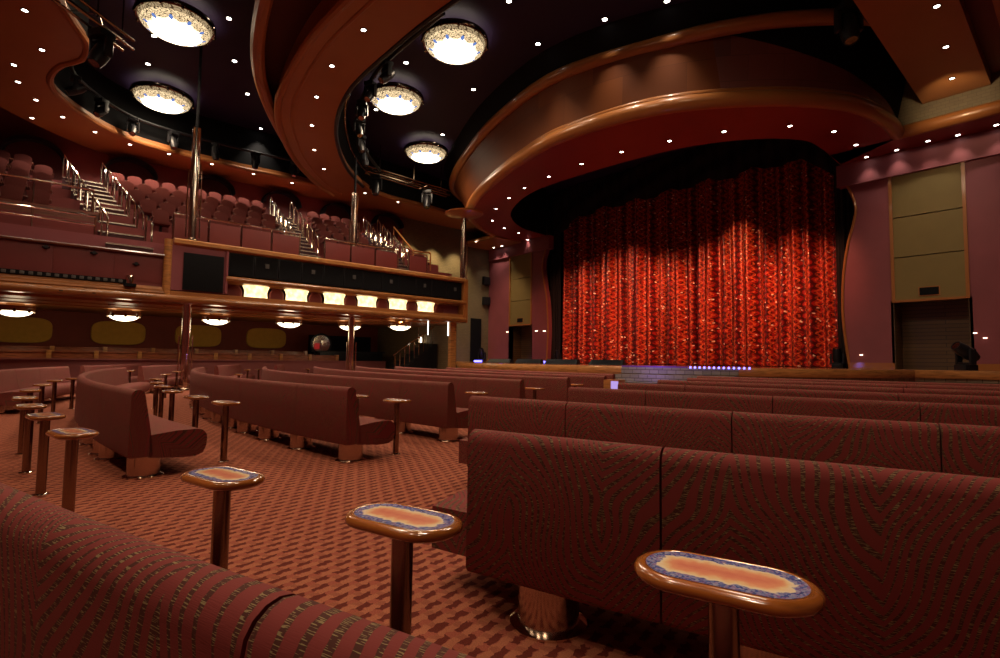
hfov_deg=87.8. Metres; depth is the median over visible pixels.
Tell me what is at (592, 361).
grille
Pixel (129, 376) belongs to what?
cocktail table
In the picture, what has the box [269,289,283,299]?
disc
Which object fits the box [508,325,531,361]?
door
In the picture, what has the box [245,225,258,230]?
seat
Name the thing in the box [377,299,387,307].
disc
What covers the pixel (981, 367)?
baseboard
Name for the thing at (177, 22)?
ceiling lamp
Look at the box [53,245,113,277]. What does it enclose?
balcony panel
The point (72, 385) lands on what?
cocktail table
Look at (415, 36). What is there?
pipe
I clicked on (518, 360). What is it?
grille
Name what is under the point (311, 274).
speaker
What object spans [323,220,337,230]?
seat
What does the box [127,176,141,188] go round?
seat
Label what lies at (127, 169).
wall niche
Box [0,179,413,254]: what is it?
tier
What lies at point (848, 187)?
trim
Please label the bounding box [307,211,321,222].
seat
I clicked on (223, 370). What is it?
banquette
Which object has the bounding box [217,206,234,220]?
seat
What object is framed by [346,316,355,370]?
column
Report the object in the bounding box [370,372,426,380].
banquette
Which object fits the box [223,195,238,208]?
seat
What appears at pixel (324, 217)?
seat
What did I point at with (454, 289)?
grille
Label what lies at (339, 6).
trim
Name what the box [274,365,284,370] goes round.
banquette
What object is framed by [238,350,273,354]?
booth
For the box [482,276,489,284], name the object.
wall speaker
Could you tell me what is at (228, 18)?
recessed light
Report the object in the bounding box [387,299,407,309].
wall sconce
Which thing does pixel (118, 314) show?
ceiling lamp
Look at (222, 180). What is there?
hood
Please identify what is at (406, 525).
cocktail table
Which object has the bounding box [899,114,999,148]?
trim
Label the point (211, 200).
seat
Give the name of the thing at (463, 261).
column
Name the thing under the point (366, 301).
wall sconce
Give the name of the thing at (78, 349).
booth
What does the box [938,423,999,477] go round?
banquette
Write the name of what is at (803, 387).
banquette
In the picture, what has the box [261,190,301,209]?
hood
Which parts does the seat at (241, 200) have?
backrest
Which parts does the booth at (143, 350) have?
cap rail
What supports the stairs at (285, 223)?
on the balcony slab
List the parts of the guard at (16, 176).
post, rail, post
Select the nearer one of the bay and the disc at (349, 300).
the bay
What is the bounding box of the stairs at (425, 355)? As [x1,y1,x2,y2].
[387,326,436,368]
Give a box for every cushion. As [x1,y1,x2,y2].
[0,196,21,200]
[27,200,48,204]
[131,199,140,205]
[140,209,152,215]
[152,220,170,227]
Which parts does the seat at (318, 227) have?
backrest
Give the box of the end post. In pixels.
[448,322,455,367]
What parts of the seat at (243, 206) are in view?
backrest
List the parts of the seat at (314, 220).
backrest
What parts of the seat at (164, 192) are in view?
backrest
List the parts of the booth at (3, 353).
cap rail, post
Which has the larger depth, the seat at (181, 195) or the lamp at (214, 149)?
the lamp at (214, 149)
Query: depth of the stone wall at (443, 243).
35.30 m
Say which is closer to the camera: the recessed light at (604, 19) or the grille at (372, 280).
the recessed light at (604, 19)
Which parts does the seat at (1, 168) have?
backrest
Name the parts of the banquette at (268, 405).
leg, backrest, leg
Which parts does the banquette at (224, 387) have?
backrest, leg, leg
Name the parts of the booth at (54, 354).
cap rail, post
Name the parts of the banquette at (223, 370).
backrest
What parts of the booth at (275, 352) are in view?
panel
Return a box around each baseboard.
[850,363,894,368]
[977,364,999,370]
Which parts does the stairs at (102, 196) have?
hoop rail, hoop rail, hoop rail, hoop rail, hoop rail, hoop rail, hoop rail, hoop rail, hoop rail, hoop rail, hoop rail, hoop rail, hoop rail, hoop rail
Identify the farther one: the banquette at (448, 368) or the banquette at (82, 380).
the banquette at (448, 368)
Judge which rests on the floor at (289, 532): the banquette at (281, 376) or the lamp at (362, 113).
the banquette at (281, 376)
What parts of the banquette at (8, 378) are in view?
leg, backrest, leg, seat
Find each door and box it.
[470,318,480,361]
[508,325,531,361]
[891,296,973,369]
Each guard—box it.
[0,173,94,211]
[0,201,96,234]
[172,213,300,254]
[324,238,398,268]
[408,252,427,272]
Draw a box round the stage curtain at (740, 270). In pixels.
[562,159,837,366]
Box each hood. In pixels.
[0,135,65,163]
[102,156,157,180]
[199,175,234,195]
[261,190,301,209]
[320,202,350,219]
[371,213,403,229]
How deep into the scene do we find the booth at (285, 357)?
24.90 m
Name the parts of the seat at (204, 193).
backrest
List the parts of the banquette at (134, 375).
backrest, seat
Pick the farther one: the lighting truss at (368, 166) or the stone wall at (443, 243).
the stone wall at (443, 243)
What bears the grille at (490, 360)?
attached to the floor monitor at (490, 360)
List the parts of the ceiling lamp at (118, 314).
lamp shade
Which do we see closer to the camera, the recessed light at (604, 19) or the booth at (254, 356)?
the recessed light at (604, 19)
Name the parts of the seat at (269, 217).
backrest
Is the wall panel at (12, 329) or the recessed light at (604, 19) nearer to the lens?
the recessed light at (604, 19)
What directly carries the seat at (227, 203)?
on the tier at (58, 192)
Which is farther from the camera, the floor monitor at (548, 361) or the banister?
the banister
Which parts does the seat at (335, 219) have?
backrest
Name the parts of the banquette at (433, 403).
backrest, leg, seat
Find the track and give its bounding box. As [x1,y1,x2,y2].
[343,93,369,175]
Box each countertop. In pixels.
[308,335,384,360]
[311,351,384,352]
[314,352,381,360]
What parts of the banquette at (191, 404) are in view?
backrest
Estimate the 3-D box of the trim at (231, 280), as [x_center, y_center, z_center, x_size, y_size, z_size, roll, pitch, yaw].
[-5.780,-1.507,21.809,10.500,0.280,0.560,4,-5,-41]
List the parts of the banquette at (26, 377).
backrest, seat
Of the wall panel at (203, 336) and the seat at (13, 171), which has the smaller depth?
the seat at (13, 171)
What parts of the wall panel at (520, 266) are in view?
panel, panel, panel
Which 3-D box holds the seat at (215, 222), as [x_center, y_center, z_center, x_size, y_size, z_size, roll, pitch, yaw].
[-10.732,-3.750,19.844,0.610,0.980,0.657,4,-5,-41]
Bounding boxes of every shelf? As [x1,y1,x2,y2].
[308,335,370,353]
[418,327,425,343]
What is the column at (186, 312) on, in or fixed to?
on the floor at (289, 532)
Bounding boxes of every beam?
[853,0,990,103]
[964,0,999,72]
[992,0,999,25]
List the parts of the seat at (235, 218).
backrest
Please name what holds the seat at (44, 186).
on the tier at (112, 218)
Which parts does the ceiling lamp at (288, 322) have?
lamp shade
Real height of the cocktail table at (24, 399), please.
0.656 m
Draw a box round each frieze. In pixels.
[488,235,553,260]
[836,127,999,189]
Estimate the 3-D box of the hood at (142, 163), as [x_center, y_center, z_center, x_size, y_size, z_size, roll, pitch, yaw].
[-16.384,-7.226,23.133,2.039,0.810,0.740,4,-5,-41]
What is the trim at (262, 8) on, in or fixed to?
attached to the ceiling soffit at (386, 22)
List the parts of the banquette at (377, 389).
backrest, leg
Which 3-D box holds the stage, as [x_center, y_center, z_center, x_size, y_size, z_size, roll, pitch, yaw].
[4.431,1.952,20.558,7.400,0.960,31.300,4,-5,-41]
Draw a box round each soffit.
[265,0,450,194]
[474,107,906,240]
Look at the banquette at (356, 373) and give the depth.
12.70 m
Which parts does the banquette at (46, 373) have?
backrest, seat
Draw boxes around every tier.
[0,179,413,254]
[0,187,425,259]
[0,209,451,276]
[4,171,403,246]
[23,201,437,271]
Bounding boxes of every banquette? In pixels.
[0,369,47,414]
[0,482,295,657]
[14,368,66,402]
[36,367,76,402]
[50,366,76,399]
[74,374,86,427]
[75,372,92,423]
[75,377,92,445]
[79,365,131,382]
[82,380,163,460]
[88,370,102,382]
[98,385,206,479]
[99,368,139,389]
[112,367,149,391]
[113,364,141,382]
[137,365,174,393]
[157,365,189,388]
[173,364,190,387]
[189,369,195,407]
[190,371,203,414]
[197,373,221,422]
[198,367,205,372]
[212,375,257,433]
[214,365,243,377]
[228,364,254,378]
[238,378,314,450]
[244,595,474,657]
[262,368,266,379]
[266,369,274,380]
[273,370,287,381]
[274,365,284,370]
[287,372,310,383]
[295,383,394,462]
[310,374,363,416]
[318,368,327,374]
[326,369,338,375]
[338,370,353,376]
[352,377,412,433]
[353,371,370,377]
[359,367,366,371]
[366,367,377,371]
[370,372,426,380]
[377,368,394,372]
[393,369,415,373]
[399,380,467,442]
[404,367,417,370]
[416,371,444,375]
[417,368,436,371]
[425,375,475,408]
[432,429,663,643]
[437,369,464,372]
[444,372,480,377]
[446,367,464,369]
[459,396,567,466]
[464,370,499,374]
[465,368,489,370]
[475,378,525,398]
[480,374,524,379]
[489,369,522,372]
[500,372,544,375]
[523,371,568,373]
[524,376,570,401]
[545,374,606,387]
[566,402,732,452]
[568,372,615,379]
[568,387,646,405]
[618,383,685,391]
[646,390,772,413]
[657,380,716,385]
[662,447,999,657]
[685,385,786,396]
[687,378,739,382]
[697,376,755,379]
[716,382,800,388]
[732,412,940,472]
[739,379,811,384]
[756,378,826,381]
[773,396,919,421]
[787,389,897,400]
[801,385,902,393]
[812,382,905,387]
[827,380,914,384]
[898,393,999,404]
[903,388,999,395]
[906,384,999,390]
[915,382,999,386]
[919,402,999,426]
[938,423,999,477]
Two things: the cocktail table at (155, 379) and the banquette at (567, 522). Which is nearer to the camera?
the banquette at (567, 522)
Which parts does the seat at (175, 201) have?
backrest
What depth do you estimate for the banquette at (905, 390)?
7.00 m
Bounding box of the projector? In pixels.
[123,275,135,286]
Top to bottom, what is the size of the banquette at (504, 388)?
0.830 m
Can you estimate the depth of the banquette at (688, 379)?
10.41 m
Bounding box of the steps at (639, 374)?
[615,365,749,383]
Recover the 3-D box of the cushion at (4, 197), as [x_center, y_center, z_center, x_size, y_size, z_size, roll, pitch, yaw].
[-15.023,-3.943,15.989,0.500,0.120,0.470,4,-5,-41]
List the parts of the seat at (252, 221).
backrest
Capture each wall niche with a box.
[4,141,61,180]
[103,162,153,189]
[199,180,229,200]
[263,194,296,222]
[323,206,349,221]
[371,216,397,240]
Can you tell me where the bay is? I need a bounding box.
[170,244,228,294]
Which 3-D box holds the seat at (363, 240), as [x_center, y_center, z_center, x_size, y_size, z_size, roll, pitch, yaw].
[-6.535,-3.985,25.106,0.610,0.980,0.657,4,-5,-41]
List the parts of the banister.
rail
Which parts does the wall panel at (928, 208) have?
panel, panel, panel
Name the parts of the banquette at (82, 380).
backrest, leg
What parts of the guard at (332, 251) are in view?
panel, rail, panel, panel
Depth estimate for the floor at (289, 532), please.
3.59 m
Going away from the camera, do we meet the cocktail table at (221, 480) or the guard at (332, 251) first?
the cocktail table at (221, 480)
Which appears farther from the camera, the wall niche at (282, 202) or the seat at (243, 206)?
the wall niche at (282, 202)
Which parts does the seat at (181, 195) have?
backrest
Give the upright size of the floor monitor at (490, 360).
0.220 m
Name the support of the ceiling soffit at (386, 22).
attached to the ceiling at (512, 30)
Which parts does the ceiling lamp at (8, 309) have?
lamp shade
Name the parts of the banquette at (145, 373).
backrest, seat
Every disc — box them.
[226,285,241,295]
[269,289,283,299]
[308,293,321,302]
[344,296,355,305]
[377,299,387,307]
[407,302,416,310]
[434,305,443,312]
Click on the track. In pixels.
(347, 100)
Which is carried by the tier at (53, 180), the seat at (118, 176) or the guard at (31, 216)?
the seat at (118, 176)
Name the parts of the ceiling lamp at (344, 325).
lamp shade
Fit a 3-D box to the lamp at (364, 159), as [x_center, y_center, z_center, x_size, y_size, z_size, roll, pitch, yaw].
[-6.101,-7.715,23.439,0.363,0.760,0.440,1,-3,-4]
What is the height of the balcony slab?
1.600 m
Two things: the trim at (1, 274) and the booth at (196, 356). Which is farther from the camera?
the booth at (196, 356)
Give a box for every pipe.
[69,66,291,160]
[358,12,444,171]
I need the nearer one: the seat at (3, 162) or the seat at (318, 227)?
the seat at (3, 162)
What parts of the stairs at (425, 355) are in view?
handrail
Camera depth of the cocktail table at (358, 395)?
6.92 m
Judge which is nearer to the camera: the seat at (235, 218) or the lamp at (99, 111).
the lamp at (99, 111)
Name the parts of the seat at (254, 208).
backrest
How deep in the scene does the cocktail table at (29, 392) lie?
7.19 m
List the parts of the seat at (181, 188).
backrest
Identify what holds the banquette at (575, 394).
on the floor at (289, 532)
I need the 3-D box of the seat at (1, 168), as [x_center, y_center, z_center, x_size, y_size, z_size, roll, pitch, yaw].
[-17.112,-5.169,17.539,0.610,0.980,0.657,4,-5,-41]
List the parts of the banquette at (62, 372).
backrest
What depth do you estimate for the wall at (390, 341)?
28.48 m
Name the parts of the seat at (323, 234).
backrest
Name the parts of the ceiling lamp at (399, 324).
lamp shade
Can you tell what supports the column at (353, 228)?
on the balcony slab
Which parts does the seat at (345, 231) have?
backrest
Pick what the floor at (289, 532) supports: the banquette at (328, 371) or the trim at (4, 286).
the banquette at (328, 371)
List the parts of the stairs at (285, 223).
hoop rail, hoop rail, hoop rail, hoop rail, hoop rail, hoop rail, hoop rail, hoop rail, hoop rail, hoop rail, hoop rail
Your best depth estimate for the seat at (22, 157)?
19.98 m
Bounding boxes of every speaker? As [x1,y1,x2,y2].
[228,253,254,277]
[252,256,278,280]
[277,259,301,282]
[299,262,322,285]
[320,265,343,287]
[341,268,362,289]
[361,270,381,291]
[379,273,398,293]
[396,275,415,294]
[413,277,431,296]
[431,279,446,298]
[444,281,461,299]
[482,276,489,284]
[482,297,489,304]
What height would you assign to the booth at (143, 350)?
1.030 m
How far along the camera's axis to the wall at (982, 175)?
17.38 m
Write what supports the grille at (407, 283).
attached to the speaker at (407, 284)
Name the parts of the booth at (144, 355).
panel, cap rail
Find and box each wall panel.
[0,316,52,342]
[91,321,145,344]
[175,325,220,346]
[246,328,285,347]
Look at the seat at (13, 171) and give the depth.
18.11 m
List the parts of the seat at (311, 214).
backrest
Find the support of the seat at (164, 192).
on the tier at (58, 192)
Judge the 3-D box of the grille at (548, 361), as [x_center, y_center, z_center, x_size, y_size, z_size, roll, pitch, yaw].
[2.809,1.494,23.960,1.360,0.160,0.194,-1,-4,29]
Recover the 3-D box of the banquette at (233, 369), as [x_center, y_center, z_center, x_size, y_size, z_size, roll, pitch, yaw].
[-10.473,1.856,20.978,0.683,0.830,2.018,2,-4,-14]
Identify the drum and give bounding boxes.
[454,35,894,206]
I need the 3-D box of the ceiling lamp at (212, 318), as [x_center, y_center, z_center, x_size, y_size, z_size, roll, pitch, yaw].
[-11.475,-0.433,21.020,1.047,0.540,1.047,2,-4,-18]
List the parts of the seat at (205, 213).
backrest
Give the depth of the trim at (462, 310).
25.11 m
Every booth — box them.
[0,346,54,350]
[0,350,51,357]
[51,351,98,358]
[54,347,107,351]
[98,352,141,358]
[107,348,154,352]
[142,352,179,358]
[155,349,198,352]
[189,353,217,359]
[198,350,237,353]
[218,354,251,359]
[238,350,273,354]
[251,354,282,359]
[274,351,307,354]
[283,355,311,360]
[312,355,338,360]
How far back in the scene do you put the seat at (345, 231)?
25.92 m
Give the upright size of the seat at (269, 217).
0.980 m
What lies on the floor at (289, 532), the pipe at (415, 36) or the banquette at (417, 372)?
the banquette at (417, 372)
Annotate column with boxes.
[177,303,192,390]
[185,45,202,240]
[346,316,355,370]
[349,155,359,247]
[460,217,467,278]
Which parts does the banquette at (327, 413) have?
backrest, leg, seat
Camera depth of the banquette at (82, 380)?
6.79 m
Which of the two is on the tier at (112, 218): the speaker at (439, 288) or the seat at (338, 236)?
the seat at (338, 236)
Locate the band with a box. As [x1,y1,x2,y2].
[228,284,457,313]
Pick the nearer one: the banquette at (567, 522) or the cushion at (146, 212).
the banquette at (567, 522)
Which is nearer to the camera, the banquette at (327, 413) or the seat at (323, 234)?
the banquette at (327, 413)
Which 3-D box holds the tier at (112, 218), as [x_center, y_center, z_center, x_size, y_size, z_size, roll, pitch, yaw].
[-12.569,-3.376,22.893,19.700,0.650,5.850,4,-5,-41]
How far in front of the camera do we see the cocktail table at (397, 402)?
6.25 m
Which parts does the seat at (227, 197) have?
backrest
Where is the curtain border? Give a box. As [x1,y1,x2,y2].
[546,139,839,256]
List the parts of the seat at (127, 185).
backrest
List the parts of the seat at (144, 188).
backrest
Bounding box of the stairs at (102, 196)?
[62,154,152,252]
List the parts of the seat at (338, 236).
backrest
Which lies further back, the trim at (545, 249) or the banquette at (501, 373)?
the trim at (545, 249)
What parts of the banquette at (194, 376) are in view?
backrest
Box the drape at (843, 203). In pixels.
[834,176,853,367]
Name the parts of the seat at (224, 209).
backrest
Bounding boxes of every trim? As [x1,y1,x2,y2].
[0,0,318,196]
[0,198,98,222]
[0,235,164,257]
[0,273,163,293]
[0,281,466,322]
[0,297,435,325]
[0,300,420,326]
[46,0,317,187]
[162,238,172,294]
[173,238,465,282]
[226,276,465,305]
[250,0,318,187]
[274,0,353,196]
[290,0,376,195]
[307,150,487,234]
[334,0,460,187]
[363,181,468,220]
[449,8,869,200]
[456,362,999,379]
[458,279,467,322]
[465,89,904,241]
[466,235,495,244]
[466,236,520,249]
[542,249,548,359]
[841,186,856,367]
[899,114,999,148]
[901,100,999,138]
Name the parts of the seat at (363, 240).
backrest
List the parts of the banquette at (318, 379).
backrest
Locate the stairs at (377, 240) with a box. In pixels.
[362,216,407,269]
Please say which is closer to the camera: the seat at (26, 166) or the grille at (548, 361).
the seat at (26, 166)
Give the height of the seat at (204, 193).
0.980 m
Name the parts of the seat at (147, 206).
backrest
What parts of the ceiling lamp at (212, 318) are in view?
lamp shade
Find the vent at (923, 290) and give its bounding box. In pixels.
[918,285,939,295]
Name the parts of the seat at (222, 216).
backrest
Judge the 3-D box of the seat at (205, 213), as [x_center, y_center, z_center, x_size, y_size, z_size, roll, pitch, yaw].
[-11.701,-4.317,20.620,0.610,0.980,0.657,4,-5,-41]
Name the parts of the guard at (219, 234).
post, panel, post, panel, rail, post, panel, post, panel, post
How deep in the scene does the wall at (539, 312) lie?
33.10 m
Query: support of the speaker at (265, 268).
on the trim at (231, 280)
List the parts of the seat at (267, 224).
backrest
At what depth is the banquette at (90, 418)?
5.92 m
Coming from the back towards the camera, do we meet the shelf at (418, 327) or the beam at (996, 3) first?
the shelf at (418, 327)
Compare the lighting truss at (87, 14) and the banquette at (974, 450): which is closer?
the banquette at (974, 450)
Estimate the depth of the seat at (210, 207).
21.95 m
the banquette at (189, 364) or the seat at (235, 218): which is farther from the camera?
the seat at (235, 218)
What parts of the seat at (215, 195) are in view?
backrest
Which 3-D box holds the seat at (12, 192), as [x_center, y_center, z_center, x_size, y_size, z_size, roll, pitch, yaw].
[-15.084,-4.029,16.065,0.610,0.980,0.657,4,-5,-41]
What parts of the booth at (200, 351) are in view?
cap rail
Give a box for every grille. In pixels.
[324,266,342,285]
[364,271,380,289]
[383,274,398,291]
[400,276,414,293]
[417,278,430,294]
[448,282,460,298]
[489,359,508,361]
[517,359,538,361]
[547,360,574,362]
[591,360,620,363]
[919,286,938,294]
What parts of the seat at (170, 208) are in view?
backrest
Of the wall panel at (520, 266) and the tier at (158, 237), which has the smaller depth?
the tier at (158, 237)
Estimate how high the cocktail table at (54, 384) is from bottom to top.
0.656 m
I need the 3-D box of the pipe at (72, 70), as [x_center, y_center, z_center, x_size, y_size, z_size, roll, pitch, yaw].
[-12.591,-8.433,22.505,2.639,0.120,11.132,-1,-4,28]
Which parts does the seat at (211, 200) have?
backrest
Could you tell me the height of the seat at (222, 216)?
0.980 m
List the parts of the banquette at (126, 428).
backrest, leg, seat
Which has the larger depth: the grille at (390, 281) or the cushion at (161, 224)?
the grille at (390, 281)
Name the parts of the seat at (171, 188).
backrest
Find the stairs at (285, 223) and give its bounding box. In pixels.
[270,197,320,257]
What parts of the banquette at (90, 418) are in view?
leg, backrest, leg, seat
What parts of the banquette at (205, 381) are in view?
backrest, leg, leg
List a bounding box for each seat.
[0,150,11,166]
[0,157,8,172]
[0,165,5,181]
[0,184,25,200]
[2,176,27,194]
[5,167,29,185]
[8,160,31,176]
[11,154,32,168]
[25,189,51,204]
[28,181,51,193]
[30,172,52,184]
[32,165,53,177]
[109,172,126,190]
[117,181,136,199]
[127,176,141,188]
[128,189,147,209]
[137,184,154,198]
[140,199,159,219]
[144,179,161,192]
[148,193,166,208]
[150,209,171,231]
[155,188,172,202]
[159,202,178,218]
[161,183,177,195]
[166,196,184,211]
[171,213,187,228]
[172,191,188,205]
[178,186,189,199]
[178,206,188,214]
[189,195,205,208]
[197,209,214,221]
[198,189,209,202]
[201,203,218,217]
[205,197,221,211]
[208,192,224,205]
[210,219,224,224]
[214,212,231,224]
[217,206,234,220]
[220,200,236,214]
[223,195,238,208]
[227,222,242,234]
[230,215,248,230]
[233,209,249,223]
[235,203,251,216]
[237,198,252,210]
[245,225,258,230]
[246,218,263,230]
[248,211,264,225]
[250,206,265,219]
[251,200,265,213]
[261,228,274,242]
[262,220,279,233]
[263,214,278,227]
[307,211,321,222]
[311,217,325,228]
[315,224,330,235]
[319,214,332,223]
[319,230,335,243]
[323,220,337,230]
[327,226,342,237]
[330,216,343,225]
[332,233,348,242]
[335,222,348,232]
[340,228,348,239]
[341,218,350,227]
[357,237,372,247]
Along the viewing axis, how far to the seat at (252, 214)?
23.16 m
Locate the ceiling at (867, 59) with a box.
[444,0,905,180]
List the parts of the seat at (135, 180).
backrest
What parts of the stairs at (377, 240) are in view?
hoop rail, hoop rail, hoop rail, hoop rail, hoop rail, hoop rail, hoop rail, hoop rail, hoop rail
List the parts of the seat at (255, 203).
backrest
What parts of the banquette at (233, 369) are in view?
backrest, seat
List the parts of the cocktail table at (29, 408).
foot plate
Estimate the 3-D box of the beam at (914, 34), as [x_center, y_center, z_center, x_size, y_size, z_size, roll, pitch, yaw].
[9.630,-9.004,12.481,14.000,2.000,1.700,4,-5,-41]
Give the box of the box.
[604,379,624,388]
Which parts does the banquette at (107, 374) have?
backrest, seat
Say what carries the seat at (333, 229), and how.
on the tier at (56, 201)
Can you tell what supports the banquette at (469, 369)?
on the floor at (289, 532)
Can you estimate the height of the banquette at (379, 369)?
0.830 m
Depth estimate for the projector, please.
16.35 m
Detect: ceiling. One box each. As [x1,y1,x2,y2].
[0,276,462,327]
[85,0,707,222]
[444,0,905,180]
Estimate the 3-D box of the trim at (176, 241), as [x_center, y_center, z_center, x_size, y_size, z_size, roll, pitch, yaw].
[-6.374,-2.619,21.352,12.100,0.230,0.550,4,-5,-41]
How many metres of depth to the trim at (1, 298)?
19.23 m
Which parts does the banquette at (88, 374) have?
backrest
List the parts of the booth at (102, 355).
cap rail, post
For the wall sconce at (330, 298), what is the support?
attached to the band
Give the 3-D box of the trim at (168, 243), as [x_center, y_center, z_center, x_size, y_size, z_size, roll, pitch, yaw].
[-10.971,-2.030,17.151,0.234,1.880,0.240,4,-5,-41]
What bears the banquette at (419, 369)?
on the floor at (289, 532)
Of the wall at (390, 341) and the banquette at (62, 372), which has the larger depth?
the wall at (390, 341)
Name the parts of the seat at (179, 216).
backrest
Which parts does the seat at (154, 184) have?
backrest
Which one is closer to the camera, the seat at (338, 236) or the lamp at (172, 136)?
the lamp at (172, 136)
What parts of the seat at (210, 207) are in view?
backrest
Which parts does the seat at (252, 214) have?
backrest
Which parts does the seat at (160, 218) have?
backrest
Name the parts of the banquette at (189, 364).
backrest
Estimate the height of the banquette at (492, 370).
0.830 m
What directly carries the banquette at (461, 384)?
on the floor at (289, 532)
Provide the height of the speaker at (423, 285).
0.800 m
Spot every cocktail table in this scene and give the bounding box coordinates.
[11,396,38,454]
[13,403,46,473]
[19,389,40,402]
[25,412,65,496]
[32,383,51,423]
[45,428,99,511]
[46,380,62,411]
[65,378,76,408]
[127,370,134,382]
[149,378,161,408]
[149,382,163,415]
[153,385,170,417]
[161,374,170,397]
[162,390,182,420]
[172,371,181,389]
[180,466,264,569]
[183,395,208,427]
[211,400,240,462]
[344,503,462,634]
[356,394,368,411]
[383,398,411,454]
[465,391,487,395]
[525,387,544,399]
[571,384,583,386]
[634,550,826,657]
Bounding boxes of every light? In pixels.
[0,268,124,282]
[20,8,29,12]
[225,16,232,20]
[601,17,608,21]
[932,3,941,8]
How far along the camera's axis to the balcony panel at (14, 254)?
14.91 m
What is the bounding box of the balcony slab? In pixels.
[0,222,163,253]
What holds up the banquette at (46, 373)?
on the floor at (289, 532)
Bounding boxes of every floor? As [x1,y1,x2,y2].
[0,384,708,657]
[460,362,978,370]
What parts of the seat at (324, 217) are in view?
backrest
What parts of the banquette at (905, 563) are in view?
leg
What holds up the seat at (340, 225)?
on the tier at (58, 192)
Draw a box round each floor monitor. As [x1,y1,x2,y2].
[487,359,513,362]
[515,359,543,362]
[544,359,579,363]
[588,360,625,364]
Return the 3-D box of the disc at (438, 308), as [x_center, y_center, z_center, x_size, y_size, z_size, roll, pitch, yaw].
[-2.869,-0.884,24.588,0.540,0.540,0.050,4,-5,-41]
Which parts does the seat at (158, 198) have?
backrest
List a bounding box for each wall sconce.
[240,285,270,298]
[284,289,310,301]
[322,293,346,304]
[355,296,378,307]
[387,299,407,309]
[415,302,434,311]
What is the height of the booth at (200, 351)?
1.030 m
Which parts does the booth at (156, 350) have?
panel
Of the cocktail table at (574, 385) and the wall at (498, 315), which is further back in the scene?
the wall at (498, 315)
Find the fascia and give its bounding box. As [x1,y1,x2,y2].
[5,245,161,286]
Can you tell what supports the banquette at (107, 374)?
on the floor at (289, 532)
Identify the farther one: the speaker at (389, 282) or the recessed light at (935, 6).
the speaker at (389, 282)
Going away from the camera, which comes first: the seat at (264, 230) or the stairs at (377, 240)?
the seat at (264, 230)
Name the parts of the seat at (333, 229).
backrest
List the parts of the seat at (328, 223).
backrest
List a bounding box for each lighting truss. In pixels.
[52,0,134,51]
[364,145,449,196]
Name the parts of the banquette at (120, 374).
backrest, seat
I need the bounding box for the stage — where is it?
[456,365,999,383]
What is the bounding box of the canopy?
[445,208,482,219]
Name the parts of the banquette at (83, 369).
backrest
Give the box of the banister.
[393,227,430,270]
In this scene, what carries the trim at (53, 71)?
attached to the wall at (70, 329)
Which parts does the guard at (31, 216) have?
post, rail, rail, post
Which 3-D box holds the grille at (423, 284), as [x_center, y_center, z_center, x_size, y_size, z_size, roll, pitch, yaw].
[-3.454,-1.917,23.687,0.760,0.720,0.015,4,-5,-41]
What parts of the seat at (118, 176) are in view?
backrest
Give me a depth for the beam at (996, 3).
12.67 m
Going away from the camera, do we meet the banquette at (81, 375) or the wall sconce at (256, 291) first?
the banquette at (81, 375)
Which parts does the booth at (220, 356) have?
cap rail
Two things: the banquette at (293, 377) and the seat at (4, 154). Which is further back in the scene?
the seat at (4, 154)
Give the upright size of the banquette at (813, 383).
0.830 m
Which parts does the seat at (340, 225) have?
backrest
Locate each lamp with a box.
[0,303,36,316]
[64,74,86,95]
[86,26,115,68]
[93,97,109,117]
[105,309,141,320]
[126,116,139,135]
[129,81,194,113]
[132,0,215,46]
[167,130,178,149]
[200,313,230,324]
[211,142,219,160]
[251,152,260,169]
[276,317,301,327]
[289,161,298,177]
[338,321,361,329]
[353,117,364,137]
[355,99,367,120]
[355,135,365,152]
[360,148,368,166]
[364,80,376,102]
[369,174,381,195]
[371,82,423,114]
[378,59,394,83]
[388,319,411,330]
[403,141,447,162]
[421,18,488,64]
[421,189,432,208]
[478,348,485,361]
[554,350,561,358]
[830,347,844,367]
[833,0,863,45]
[951,341,980,370]
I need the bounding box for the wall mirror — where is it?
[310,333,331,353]
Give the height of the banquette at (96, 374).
0.830 m
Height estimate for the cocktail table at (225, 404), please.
0.656 m
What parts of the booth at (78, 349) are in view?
cap rail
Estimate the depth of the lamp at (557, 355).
32.39 m
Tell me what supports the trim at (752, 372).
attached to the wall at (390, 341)
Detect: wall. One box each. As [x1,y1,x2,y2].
[0,107,402,354]
[0,358,385,383]
[377,323,456,368]
[402,217,549,361]
[488,257,512,358]
[531,249,551,358]
[550,231,958,366]
[844,178,894,362]
[898,71,999,124]
[965,154,999,363]
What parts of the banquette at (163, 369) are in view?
backrest, seat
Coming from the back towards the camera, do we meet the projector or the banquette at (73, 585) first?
the projector
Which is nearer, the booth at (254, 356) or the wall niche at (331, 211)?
the booth at (254, 356)
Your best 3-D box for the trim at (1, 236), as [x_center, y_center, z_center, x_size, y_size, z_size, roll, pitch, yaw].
[-13.820,-2.571,14.807,7.300,0.090,0.330,4,-5,-41]
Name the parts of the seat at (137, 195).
backrest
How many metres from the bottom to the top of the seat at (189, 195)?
0.980 m

